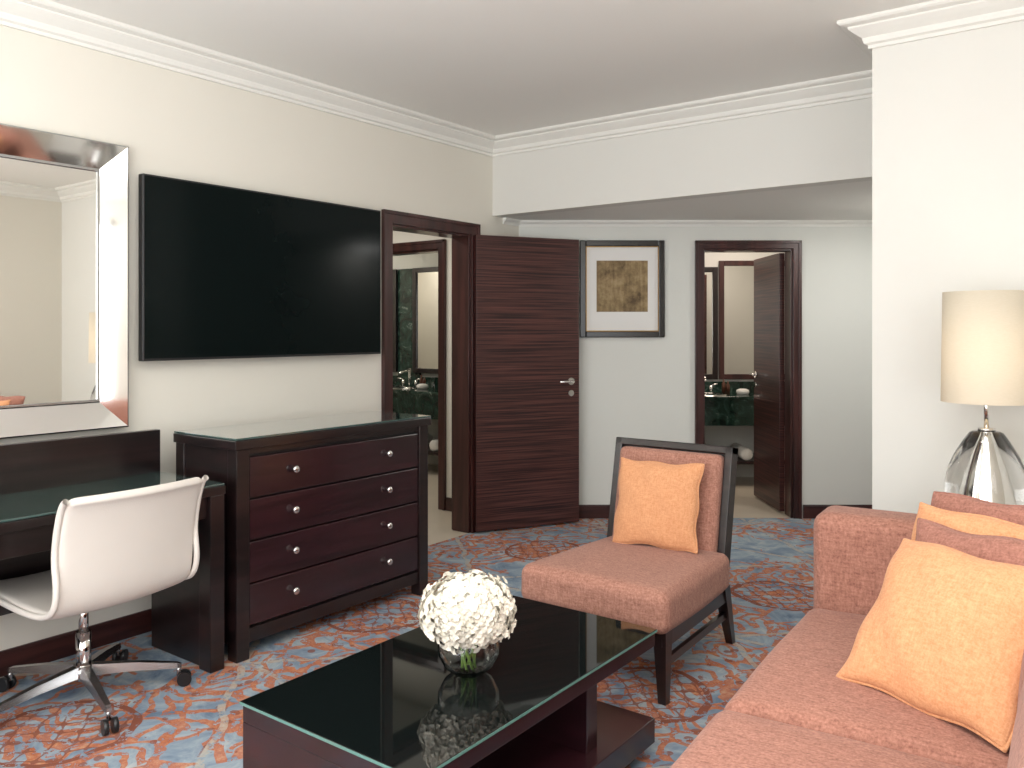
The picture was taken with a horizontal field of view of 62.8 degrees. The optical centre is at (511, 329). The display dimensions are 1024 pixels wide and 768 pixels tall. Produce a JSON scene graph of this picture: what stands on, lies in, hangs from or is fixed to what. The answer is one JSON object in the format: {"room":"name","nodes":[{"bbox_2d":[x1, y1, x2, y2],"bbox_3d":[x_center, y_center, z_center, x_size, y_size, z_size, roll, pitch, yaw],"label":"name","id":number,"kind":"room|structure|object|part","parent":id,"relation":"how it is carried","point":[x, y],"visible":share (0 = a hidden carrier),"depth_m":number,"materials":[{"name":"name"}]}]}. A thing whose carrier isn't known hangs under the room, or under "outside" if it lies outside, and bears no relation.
{"room":"hotel room","nodes":[
{"label":"hotel room","id":0,"kind":"room"},
{"bbox_2d":[0,25,518,650],"bbox_3d":[-2.022,0.025,3.587,0.150,2.750,6.732,0,0,37],"label":"wall","id":1,"kind":"structure","parent":0,"point":[172,124],"depth_m":4.21,"materials":[{"name":"paint"}]},
{"bbox_2d":[0,123,128,438],"bbox_3d":[-2.154,-0.195,3.234,0.056,1.260,1.370,0,0,37],"label":"wall mirror","id":2,"kind":"object","parent":1,"relation":"attached to","point":[64,199],"visible":1,"depth_m":3.56,"materials":[{"name":"metal"}]},
{"bbox_3d":[-2.168,-0.195,3.245,0.013,1.010,1.120,0,0,37],"label":"glass","id":3,"kind":"part","parent":2,"relation":"part of","materials":[{"name":"silver mirror"}]},
{"bbox_2d":[138,173,380,360],"bbox_3d":[-1.258,-0.284,4.412,0.086,0.852,1.490,0,0,37],"label":"television","id":4,"kind":"object","parent":1,"relation":"attached to","point":[224,272],"visible":1,"depth_m":4.25,"materials":[{"name":"black plastic"}]},
{"bbox_2d":[381,209,480,532],"bbox_3d":[-0.579,0.333,5.521,0.206,2.135,0.930,0,0,37],"label":"frame","id":5,"kind":"object","parent":1,"relation":"attached to","point":[462,234],"visible":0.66,"depth_m":5.78,"materials":[{"name":"brown wood"}]},
{"bbox_2d":[0,505,871,676],"bbox_3d":[0.537,1.350,2.961,4.700,0.100,8.789,0,0,37],"label":"baseboard","id":6,"kind":"structure","parent":1,"relation":"attached to","point":[63,645],"depth_m":3.63,"materials":[{"name":"brown wood"}]},
{"bbox_2d":[475,235,578,531],"bbox_3d":[0.113,0.366,5.938,0.798,2.043,0.044,0,0,-24],"label":"leaf","id":7,"kind":"object","parent":1,"relation":"attached to","point":[527,288],"visible":1,"depth_m":5.91,"materials":[{"name":"brown wood"}]},
{"bbox_2d":[568,390,573,395],"bbox_3d":[0.425,0.455,6.046,0.044,0.044,0.012,0,0,-24],"label":"lock","id":8,"kind":"object","parent":7,"relation":"attached to","point":[570,392],"visible":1,"depth_m":6.04,"materials":[{"name":"silver metal"}]},
{"bbox_2d":[0,464,814,767],"bbox_3d":[-0.946,1.450,4.067,8.400,0.100,8.788,0,0,37],"label":"floor","id":9,"kind":"structure","parent":0,"point":[163,723],"depth_m":3.46,"materials":[{"name":"carpet"}]},
{"bbox_2d":[0,475,208,735],"bbox_3d":[-1.626,0.978,3.143,0.784,0.844,0.718,0,0,33],"label":"office chair","id":10,"kind":"object","parent":9,"relation":"on","point":[115,548],"visible":1,"depth_m":2.99,"materials":[{"name":"white leather"}]},
{"bbox_3d":[-1.745,0.772,2.930,0.674,0.432,0.022,0,0,33],"label":"rail","id":11,"kind":"part","parent":10,"relation":"part of","materials":[{"name":"white leather"}]},
{"bbox_3d":[-1.450,0.772,3.388,0.674,0.432,0.022,0,0,33],"label":"rail","id":12,"kind":"part","parent":10,"relation":"part of","materials":[{"name":"white leather"}]},
{"bbox_2d":[0,429,225,672],"bbox_3d":[-1.966,0.922,2.851,0.520,0.955,1.920,0,0,37],"label":"writing desk","id":13,"kind":"object","parent":9,"relation":"on","point":[36,477],"visible":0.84,"depth_m":3.43,"materials":[{"name":"brown wood"}]},
{"bbox_3d":[-2.160,0.772,2.993,0.038,0.655,1.915,0,0,37],"label":"panel","id":14,"kind":"part","parent":13,"relation":"part of","materials":[{"name":"brown wood"}]},
{"bbox_3d":[-1.798,0.724,2.720,0.045,0.092,1.790,0,0,37],"label":"apron drawer","id":15,"kind":"part","parent":13,"relation":"part of","materials":[{"name":"brown wood"}]},
{"bbox_3d":[-1.951,0.637,2.840,0.477,0.008,1.914,0,0,37],"label":"glass","id":16,"kind":"part","parent":13,"relation":"part of","materials":[{"name":"clear glass"}]},
{"bbox_2d":[173,411,430,662],"bbox_3d":[-0.973,0.927,4.115,0.480,0.945,1.209,0,0,37],"label":"dresser","id":17,"kind":"object","parent":9,"relation":"on","point":[324,515],"visible":0.95,"depth_m":3.87,"materials":[{"name":"brown wood"}]},
{"bbox_3d":[-0.968,0.622,3.747,0.033,0.034,0.034,0,0,37],"label":"knob","id":18,"kind":"part","parent":17,"relation":"part of","materials":[{"name":"silver metal"}]},
{"bbox_3d":[-0.968,0.803,3.747,0.033,0.034,0.034,0,0,37],"label":"knob","id":19,"kind":"part","parent":17,"relation":"part of","materials":[{"name":"silver metal"}]},
{"bbox_3d":[-0.968,0.984,3.747,0.033,0.034,0.034,0,0,37],"label":"knob","id":20,"kind":"part","parent":17,"relation":"part of","materials":[{"name":"silver metal"}]},
{"bbox_3d":[-0.968,1.165,3.747,0.033,0.034,0.034,0,0,37],"label":"knob","id":21,"kind":"part","parent":17,"relation":"part of","materials":[{"name":"silver metal"}]},
{"bbox_3d":[-0.978,0.460,4.119,0.463,0.009,1.205,0,0,37],"label":"glass","id":22,"kind":"part","parent":17,"relation":"part of","materials":[{"name":"clear glass"}]},
{"bbox_3d":[-0.817,0.631,4.000,0.027,0.173,1.045,0,0,37],"label":"drawer","id":23,"kind":"part","parent":17,"relation":"part of","materials":[{"name":"brown wood"}]},
{"bbox_3d":[-0.817,0.812,4.000,0.027,0.173,1.045,0,0,37],"label":"drawer","id":24,"kind":"part","parent":17,"relation":"part of","materials":[{"name":"brown wood"}]},
{"bbox_3d":[-0.817,0.993,4.000,0.027,0.173,1.045,0,0,37],"label":"drawer","id":25,"kind":"part","parent":17,"relation":"part of","materials":[{"name":"brown wood"}]},
{"bbox_3d":[-0.817,1.174,4.000,0.027,0.173,1.045,0,0,37],"label":"drawer","id":26,"kind":"part","parent":17,"relation":"part of","materials":[{"name":"brown wood"}]},
{"bbox_3d":[-0.619,0.622,4.216,0.033,0.034,0.034,0,0,37],"label":"knob","id":27,"kind":"part","parent":17,"relation":"part of","materials":[{"name":"silver metal"}]},
{"bbox_3d":[-0.619,0.803,4.216,0.033,0.034,0.034,0,0,37],"label":"knob","id":28,"kind":"part","parent":17,"relation":"part of","materials":[{"name":"silver metal"}]},
{"bbox_3d":[-0.619,0.984,4.216,0.033,0.034,0.034,0,0,37],"label":"knob","id":29,"kind":"part","parent":17,"relation":"part of","materials":[{"name":"silver metal"}]},
{"bbox_3d":[-0.619,1.165,4.216,0.033,0.034,0.034,0,0,37],"label":"knob","id":30,"kind":"part","parent":17,"relation":"part of","materials":[{"name":"silver metal"}]},
{"bbox_2d":[239,595,656,767],"bbox_3d":[-0.122,1.190,2.480,0.642,0.420,1.142,0,0,37],"label":"coffee table","id":31,"kind":"object","parent":9,"relation":"on","point":[393,702],"visible":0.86,"depth_m":2.32,"materials":[{"name":"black glass"}]},
{"bbox_3d":[-0.446,1.208,2.045,0.630,0.345,0.045,0,0,37],"label":"panel","id":32,"kind":"part","parent":31,"relation":"part of","materials":[{"name":"brown wood"}]},
{"bbox_2d":[417,569,516,677],"bbox_3d":[-0.126,0.834,2.408,0.291,0.290,0.294,0,0,37],"label":"flower vase","id":33,"kind":"object","parent":31,"relation":"on","point":[467,615],"visible":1,"depth_m":2.32,"materials":[{"name":"clear glass"}]},
{"bbox_2d":[469,701,654,767],"bbox_3d":[-0.108,1.310,2.498,0.630,0.080,1.085,0,0,37],"label":"shelf","id":34,"kind":"object","parent":31,"relation":"attached to","point":[622,734],"depth_m":2.56,"materials":[{"name":"brown wood"}]},
{"bbox_2d":[521,437,737,705],"bbox_3d":[0.551,0.959,3.584,0.676,0.883,0.847,0,0,38],"label":"slipper chair","id":35,"kind":"object","parent":9,"relation":"on","point":[670,592],"visible":0.81,"depth_m":3.42,"materials":[{"name":"fabric"}]},
{"bbox_2d":[521,535,729,633],"bbox_3d":[0.507,1.043,3.527,0.676,0.191,0.704,0,0,38],"label":"seat cushion","id":36,"kind":"object","parent":35,"relation":"on","point":[667,591],"depth_m":3.33,"materials":[{"name":"fabric"}]},
{"bbox_2d":[612,457,704,553],"bbox_3d":[0.647,0.769,3.713,0.405,0.378,0.162,0,0,28],"label":"throw pillow","id":37,"kind":"object","parent":35,"relation":"on","point":[658,505],"visible":1,"depth_m":3.66,"materials":[{"name":"orange fabric"}]},
{"bbox_3d":[0.329,1.145,3.298,0.600,0.060,0.040,0,0,38],"label":"rail","id":38,"kind":"part","parent":35,"relation":"part of","materials":[{"name":"brown wood"}]},
{"bbox_3d":[0.564,1.258,3.128,0.055,0.285,0.064,0,0,38],"label":"leg","id":39,"kind":"part","parent":35,"relation":"part of","materials":[{"name":"brown wood"}]},
{"bbox_3d":[0.724,0.837,3.859,0.590,0.640,0.070,0,-11,37],"label":"frame","id":40,"kind":"part","parent":35,"relation":"part of","materials":[{"name":"brown wood"}]},
{"bbox_3d":[0.736,1.145,3.375,0.040,0.060,0.621,0,0,34],"label":"rail","id":41,"kind":"part","parent":35,"relation":"part of","materials":[{"name":"brown wood"}]},
{"bbox_3d":[0.943,1.250,3.675,0.060,0.300,0.209,0,0,33],"label":"leg","id":42,"kind":"part","parent":35,"relation":"part of","materials":[{"name":"brown wood"}]},
{"bbox_2d":[670,505,1023,767],"bbox_3d":[0.685,0.990,1.502,0.971,0.820,3.202,0,0,33],"label":"sofa","id":43,"kind":"object","parent":9,"relation":"on","point":[793,710],"visible":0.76,"depth_m":2.09,"materials":[{"name":"brown fabric"}]},
{"bbox_2d":[670,710,961,767],"bbox_3d":[0.559,1.044,1.572,0.684,0.231,0.919,0,0,33],"label":"seat cushion","id":44,"kind":"object","parent":43,"relation":"on","point":[732,738],"depth_m":1.88,"materials":[{"name":"pink fabric"}]},
{"bbox_3d":[1.483,0.985,2.755,0.920,0.712,0.232,0,0,33],"label":"arm","id":45,"kind":"part","parent":43,"relation":"part of"},
{"bbox_2d":[724,608,1009,767],"bbox_3d":[1.060,1.046,2.344,0.684,0.231,0.919,0,0,33],"label":"seat cushion","id":46,"kind":"object","parent":43,"relation":"on","point":[797,683],"depth_m":2.12,"materials":[{"name":"pink fabric"}]},
{"bbox_2d":[836,538,1023,752],"bbox_3d":[1.106,0.761,2.118,0.284,0.364,0.468,0,0,-28],"label":"throw pillow","id":47,"kind":"object","parent":43,"relation":"on","point":[942,635],"visible":0.95,"depth_m":2.06,"materials":[{"name":"orange fabric"}]},
{"bbox_2d":[911,502,1023,540],"bbox_3d":[1.316,0.732,2.332,0.239,0.414,0.466,0,0,-34],"label":"throw pillow","id":48,"kind":"object","parent":43,"relation":"on","point":[978,524],"visible":0.21,"depth_m":2.40,"materials":[{"name":"orange fabric"}]},
{"bbox_2d":[915,518,1023,565],"bbox_3d":[1.231,0.745,2.218,0.252,0.384,0.461,0,0,-34],"label":"throw pillow","id":49,"kind":"object","parent":43,"relation":"on","point":[1010,550],"visible":0.24,"depth_m":2.27,"materials":[{"name":"fabric"}]},
{"bbox_2d":[931,491,1023,525],"bbox_3d":[1.414,0.720,2.417,0.199,0.431,0.461,0,0,-40],"label":"throw pillow","id":50,"kind":"object","parent":43,"relation":"on","point":[955,502],"visible":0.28,"depth_m":2.50,"materials":[{"name":"fabric"}]},
{"bbox_2d":[1007,681,1023,767],"bbox_3d":[0.903,0.770,1.349,0.190,0.380,0.910,10,5,33],"label":"cushion","id":51,"kind":"object","parent":43,"relation":"on","point":[1016,754],"depth_m":1.37,"materials":[{"name":"fabric"}]},
{"bbox_2d":[1017,650,1023,707],"bbox_3d":[1.404,0.770,2.120,0.190,0.380,0.910,10,5,33],"label":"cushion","id":52,"kind":"object","parent":43,"relation":"on","point":[1021,680],"depth_m":1.87,"materials":[{"name":"fabric"}]},
{"bbox_3d":[1.810,1.067,3.104,0.520,0.665,0.460,0,0,37],"label":"side table","id":53,"kind":"object","parent":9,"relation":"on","visible":0},
{"bbox_2d":[940,290,1023,504],"bbox_3d":[1.788,0.295,3.158,0.308,0.878,0.308,0,0,37],"label":"table lamp","id":54,"kind":"object","parent":53,"relation":"on","point":[982,340],"visible":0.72,"depth_m":3.05,"materials":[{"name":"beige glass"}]},
{"bbox_3d":[1.788,0.064,3.158,0.308,0.416,0.308,0,0,37],"label":"lamp shade","id":55,"kind":"part","parent":54,"relation":"part of","materials":[{"name":"fabric"}]},
{"bbox_3d":[1.788,0.557,3.158,0.286,0.353,0.286,0,0,37],"label":"glass","id":56,"kind":"part","parent":54,"relation":"part of","materials":[{"name":"clear glass"}]},
{"bbox_3d":[1.788,0.291,3.158,0.018,0.154,0.018,0,0,37],"label":"stem","id":57,"kind":"part","parent":54,"relation":"part of","materials":[{"name":"silver metal"}]},
{"bbox_2d":[393,253,437,464],"bbox_3d":[-0.533,0.150,8.569,3.680,2.500,0.100,0,0,37],"label":"wall","id":58,"kind":"structure","parent":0,"point":[430,259],"depth_m":8.79,"materials":[{"name":"beige paint"}]},
{"bbox_2d":[393,269,397,371],"bbox_3d":[-1.473,-0.100,9.148,0.600,1.100,0.030,0,0,37],"label":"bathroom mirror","id":59,"kind":"object","parent":58,"relation":"attached to","point":[395,271],"depth_m":8.97,"materials":[{"name":"black mirror"}]},
{"bbox_2d":[398,269,420,376],"bbox_3d":[-1.089,-0.025,8.902,0.310,1.250,0.030,0,0,37],"label":"marble panel","id":60,"kind":"object","parent":58,"relation":"attached to","point":[404,275],"depth_m":8.92,"materials":[{"name":"green stone"}]},
{"bbox_2d":[393,368,437,455],"bbox_3d":[-1.132,0.899,8.585,2.400,1.003,0.550,0,0,37],"label":"vanity","id":61,"kind":"object","parent":58,"relation":"attached to","point":[411,394],"visible":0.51,"depth_m":8.20,"materials":[{"name":"green stone"}]},
{"bbox_2d":[393,385,413,388],"bbox_3d":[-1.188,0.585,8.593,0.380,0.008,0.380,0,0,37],"label":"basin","id":62,"kind":"object","parent":61,"relation":"in","point":[396,386],"depth_m":8.60,"materials":[{"name":"white ceramic"}]},
{"bbox_2d":[398,368,410,385],"bbox_3d":[-1.111,0.494,8.696,0.032,0.193,0.179,0,0,37],"label":"faucet","id":63,"kind":"object","parent":61,"relation":"on","point":[408,370],"depth_m":8.74,"materials":[{"name":"silver metal"}]},
{"bbox_2d":[393,385,437,395],"bbox_3d":[-1.132,0.605,8.585,2.400,0.030,0.550,0,0,37],"label":"countertop","id":64,"kind":"structure","parent":61,"relation":"on","point":[431,390],"depth_m":8.18,"materials":[{"name":"green stone"}]},
{"bbox_3d":[-0.899,0.565,8.412,0.120,0.050,0.120,0,0,37],"label":"soap dish","id":65,"kind":"part","parent":61,"relation":"part of","materials":[{"name":"white ceramic"}]},
{"bbox_2d":[428,433,432,443],"bbox_3d":[-0.969,1.115,8.463,0.110,0.110,0.400,0,0,37],"label":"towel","id":66,"kind":"object","parent":61,"relation":"on","point":[430,438],"depth_m":8.56,"materials":[{"name":"white fabric"}]},
{"bbox_2d":[428,444,437,455],"bbox_3d":[-1.114,1.185,8.609,2.320,0.030,0.490,0,0,37],"label":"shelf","id":67,"kind":"object","parent":61,"relation":"attached to","point":[431,451],"depth_m":8.06,"materials":[{"name":"brown wood"}]},
{"bbox_2d":[429,439,437,451],"bbox_3d":[-0.641,1.115,8.219,0.110,0.110,0.400,0,0,37],"label":"towel","id":68,"kind":"object","parent":61,"relation":"on","point":[433,445],"depth_m":8.06,"materials":[{"name":"white fabric"}]},
{"bbox_2d":[393,375,437,386],"bbox_3d":[-0.974,0.540,8.797,2.400,0.100,0.020,0,0,37],"label":"backsplash","id":69,"kind":"structure","parent":58,"relation":"attached to","point":[430,381],"depth_m":8.83,"materials":[{"name":"green stone"}]},
{"bbox_2d":[412,267,437,373],"bbox_3d":[-0.863,-0.100,8.694,0.440,1.100,0.030,0,0,37],"label":"bathroom mirror","id":70,"kind":"object","parent":58,"relation":"attached to","point":[424,280],"depth_m":8.73,"materials":[{"name":"beige mirror"}]},
{"bbox_2d":[393,231,451,497],"bbox_3d":[-1.791,0.150,7.074,3.650,2.500,4.200,0,0,37],"label":"wall","id":71,"kind":"structure","parent":0,"point":[398,237],"depth_m":6.50,"materials":[{"name":"beige paint"}]},
{"bbox_2d":[393,239,445,509],"bbox_3d":[-0.874,0.347,6.865,1.000,2.105,0.176,0,0,37],"label":"frame","id":72,"kind":"object","parent":71,"relation":"attached to","point":[430,246],"visible":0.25,"depth_m":6.53,"materials":[{"name":"brown wood"}]},
{"bbox_2d":[446,497,451,510],"bbox_3d":[-0.426,1.350,6.237,0.460,0.100,0.350,0,0,37],"label":"baseboard","id":73,"kind":"structure","parent":71,"relation":"attached to","point":[448,500],"depth_m":6.48,"materials":[{"name":"brown wood"}]},
{"bbox_2d":[438,640,498,677],"bbox_3d":[-0.124,0.916,2.401,0.176,0.125,0.176,0,0,37],"label":"glass bowl","id":74,"kind":"object","parent":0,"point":[462,658],"depth_m":2.33,"materials":[{"name":"clear glass"}]},
{"bbox_2d":[49,0,931,135],"bbox_3d":[-0.182,-1.400,1.998,5.000,0.100,6.685,0,0,37],"label":"ceiling","id":75,"kind":"structure","parent":0,"point":[494,67],"depth_m":3.98,"materials":[{"name":"paint"}]},
{"bbox_2d":[493,98,871,217],"bbox_3d":[1.002,-1.083,5.210,2.757,0.535,0.120,0,0,37],"label":"wall","id":76,"kind":"structure","parent":0,"point":[829,144],"depth_m":5.05,"materials":[{"name":"paint"}]},
{"bbox_2d":[508,181,871,219],"bbox_3d":[1.737,-0.865,6.229,2.997,0.100,2.394,0,0,37],"label":"ceiling","id":77,"kind":"structure","parent":0,"point":[844,201],"depth_m":5.67,"materials":[{"name":"paint"}]},
{"bbox_2d":[519,227,871,517],"bbox_3d":[1.810,0.100,6.310,3.559,2.600,0.141,0,0,0],"label":"wall","id":78,"kind":"structure","parent":0,"point":[630,387],"depth_m":6.24,"materials":[{"name":"grey paint"}]},
{"bbox_2d":[579,505,609,517],"bbox_3d":[0.528,1.350,6.191,1.631,0.100,0.316,0,0,-13],"label":"baseboard","id":79,"kind":"structure","parent":78,"relation":"attached to","point":[585,511],"depth_m":6.22,"materials":[{"name":"brown wood"}]},
{"bbox_2d":[580,240,664,336],"bbox_3d":[0.818,-0.305,6.221,0.630,0.720,0.033,0,0,0],"label":"framed artwork","id":80,"kind":"object","parent":78,"relation":"attached to","point":[622,282],"visible":1,"depth_m":6.22,"materials":[{"name":"paper"}]},
{"bbox_2d":[597,261,647,311],"bbox_3d":[0.818,-0.325,6.223,0.380,0.380,0.003,0,0,0],"label":"print","id":81,"kind":"object","parent":80,"relation":"attached to","point":[622,286],"depth_m":6.22},
{"bbox_2d":[503,217,871,226],"bbox_3d":[1.711,-0.792,6.161,2.757,0.045,2.254,0,0,37],"label":"trim","id":82,"kind":"structure","parent":78,"relation":"attached to","point":[508,221],"depth_m":6.22,"materials":[{"name":"paint"}]},
{"bbox_2d":[695,240,801,518],"bbox_3d":[1.755,0.367,6.310,0.790,2.065,0.196,0,0,0],"label":"frame","id":83,"kind":"object","parent":78,"relation":"attached to","point":[792,249],"visible":0.76,"depth_m":6.22,"materials":[{"name":"brown wood"}]},
{"bbox_2d":[754,253,783,510],"bbox_3d":[2.059,0.399,6.730,0.040,1.978,0.640,0,0,-1],"label":"leaf","id":84,"kind":"object","parent":78,"relation":"attached to","point":[768,270],"visible":1,"depth_m":6.67,"materials":[{"name":"brown wood"}]},
{"bbox_2d":[705,252,784,476],"bbox_3d":[2.075,0.150,7.240,2.450,2.500,1.720,0,0,0],"label":"wall","id":85,"kind":"structure","parent":0,"point":[714,435],"depth_m":8.00,"materials":[{"name":"paint"}]},
{"bbox_2d":[705,267,717,378],"bbox_3d":[1.760,-0.065,7.983,0.400,1.070,0.030,0,0,0],"label":"bathroom mirror","id":86,"kind":"object","parent":85,"relation":"attached to","point":[711,273],"depth_m":7.98,"materials":[{"name":"mirror"}]},
{"bbox_2d":[705,381,784,391],"bbox_3d":[1.950,0.540,7.970,1.900,0.100,0.020,0,0,0],"label":"backsplash","id":87,"kind":"structure","parent":85,"relation":"attached to","point":[734,385],"depth_m":7.96,"materials":[{"name":"green stone"}]},
{"bbox_2d":[719,261,784,378],"bbox_3d":[2.420,-0.095,7.983,0.900,1.130,0.031,0,0,0],"label":"bathroom mirror","id":88,"kind":"object","parent":85,"relation":"attached to","point":[736,278],"depth_m":7.99,"materials":[{"name":"mirror"}]},
{"bbox_2d":[733,477,789,517],"bbox_3d":[2.100,1.450,7.170,2.400,0.099,1.860,0,0,0],"label":"floor","id":89,"kind":"structure","parent":0,"point":[746,504],"depth_m":6.73,"materials":[{"name":"beige tile"}]},
{"bbox_2d":[705,377,784,463],"bbox_3d":[1.950,0.899,7.700,1.900,1.003,0.560,0,0,0],"label":"bathroom vanity","id":90,"kind":"object","parent":89,"relation":"on","point":[727,403],"visible":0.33,"depth_m":7.44,"materials":[{"name":"green stone"}]},
{"bbox_2d":[709,383,717,391],"bbox_3d":[1.891,0.543,7.871,0.082,0.094,0.046,0,0,37],"label":"tap","id":91,"kind":"object","parent":90,"relation":"on","point":[710,386],"depth_m":7.86,"materials":[{"name":"silver metal"}]},
{"bbox_2d":[705,392,727,395],"bbox_3d":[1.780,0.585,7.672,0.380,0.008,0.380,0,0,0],"label":"basin","id":92,"kind":"object","parent":90,"relation":"in","point":[706,393],"depth_m":7.67,"materials":[{"name":"white ceramic"}]},
{"bbox_2d":[722,379,725,392],"bbox_3d":[1.980,0.525,7.840,0.036,0.130,0.036,0,0,0],"label":"bottle","id":93,"kind":"object","parent":90,"relation":"on","point":[723,383],"depth_m":7.83,"materials":[{"name":"brown glass"}]},
{"bbox_2d":[726,381,729,392],"bbox_3d":[2.020,0.535,7.840,0.036,0.110,0.036,0,0,0],"label":"bottle","id":94,"kind":"object","parent":90,"relation":"on","point":[727,385],"depth_m":7.83,"materials":[{"name":"brown glass"}]},
{"bbox_2d":[730,443,752,460],"bbox_3d":[2.104,1.115,7.700,0.110,0.110,0.400,0,0,0],"label":"towel","id":95,"kind":"object","parent":90,"relation":"on","point":[744,453],"depth_m":7.51,"materials":[{"name":"white fabric"}]},
{"bbox_3d":[2.120,0.565,7.700,0.120,0.050,0.120,0,0,0],"label":"soap dish","id":96,"kind":"part","parent":90,"relation":"part of","materials":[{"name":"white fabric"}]},
{"bbox_2d":[705,392,784,399],"bbox_3d":[1.950,0.605,7.700,1.900,0.030,0.560,0,0,0],"label":"countertop","id":97,"kind":"structure","parent":90,"relation":"on","point":[732,395],"depth_m":7.44,"materials":[{"name":"green stone"}]},
{"bbox_2d":[737,453,784,463],"bbox_3d":[1.950,1.185,7.730,1.820,0.030,0.500,0,0,0],"label":"shelf","id":98,"kind":"object","parent":90,"relation":"attached to","point":[741,460],"depth_m":7.50,"materials":[{"name":"brown wood"}]},
{"bbox_2d":[872,20,1023,513],"bbox_3d":[3.316,0.025,4.381,1.943,2.750,3.188,0,0,37],"label":"wall","id":99,"kind":"structure","parent":0,"point":[948,110],"depth_m":3.54,"materials":[{"name":"paint"}]},
{"bbox_2d":[0,0,1023,156],"bbox_3d":[-0.173,-1.292,2.010,4.700,0.115,6.415,0,0,37],"label":"trim","id":100,"kind":"structure","parent":99,"relation":"attached to","point":[45,18],"depth_m":4.38,"materials":[{"name":"paint"}]},
{"label":"rose","id":101,"kind":"object","parent":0,"visible":0},
{"label":"neck","id":102,"kind":"object","parent":101,"relation":"attached to","visible":0},
{"bbox_2d":[559,380,573,382],"bbox_3d":[0.391,0.370,5.982,0.115,0.018,0.018,0,0,-25],"label":"lever","id":103,"kind":"object","parent":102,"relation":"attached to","point":[569,381],"visible":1,"depth_m":5.97,"materials":[{"name":"silver metal"}]}
]}

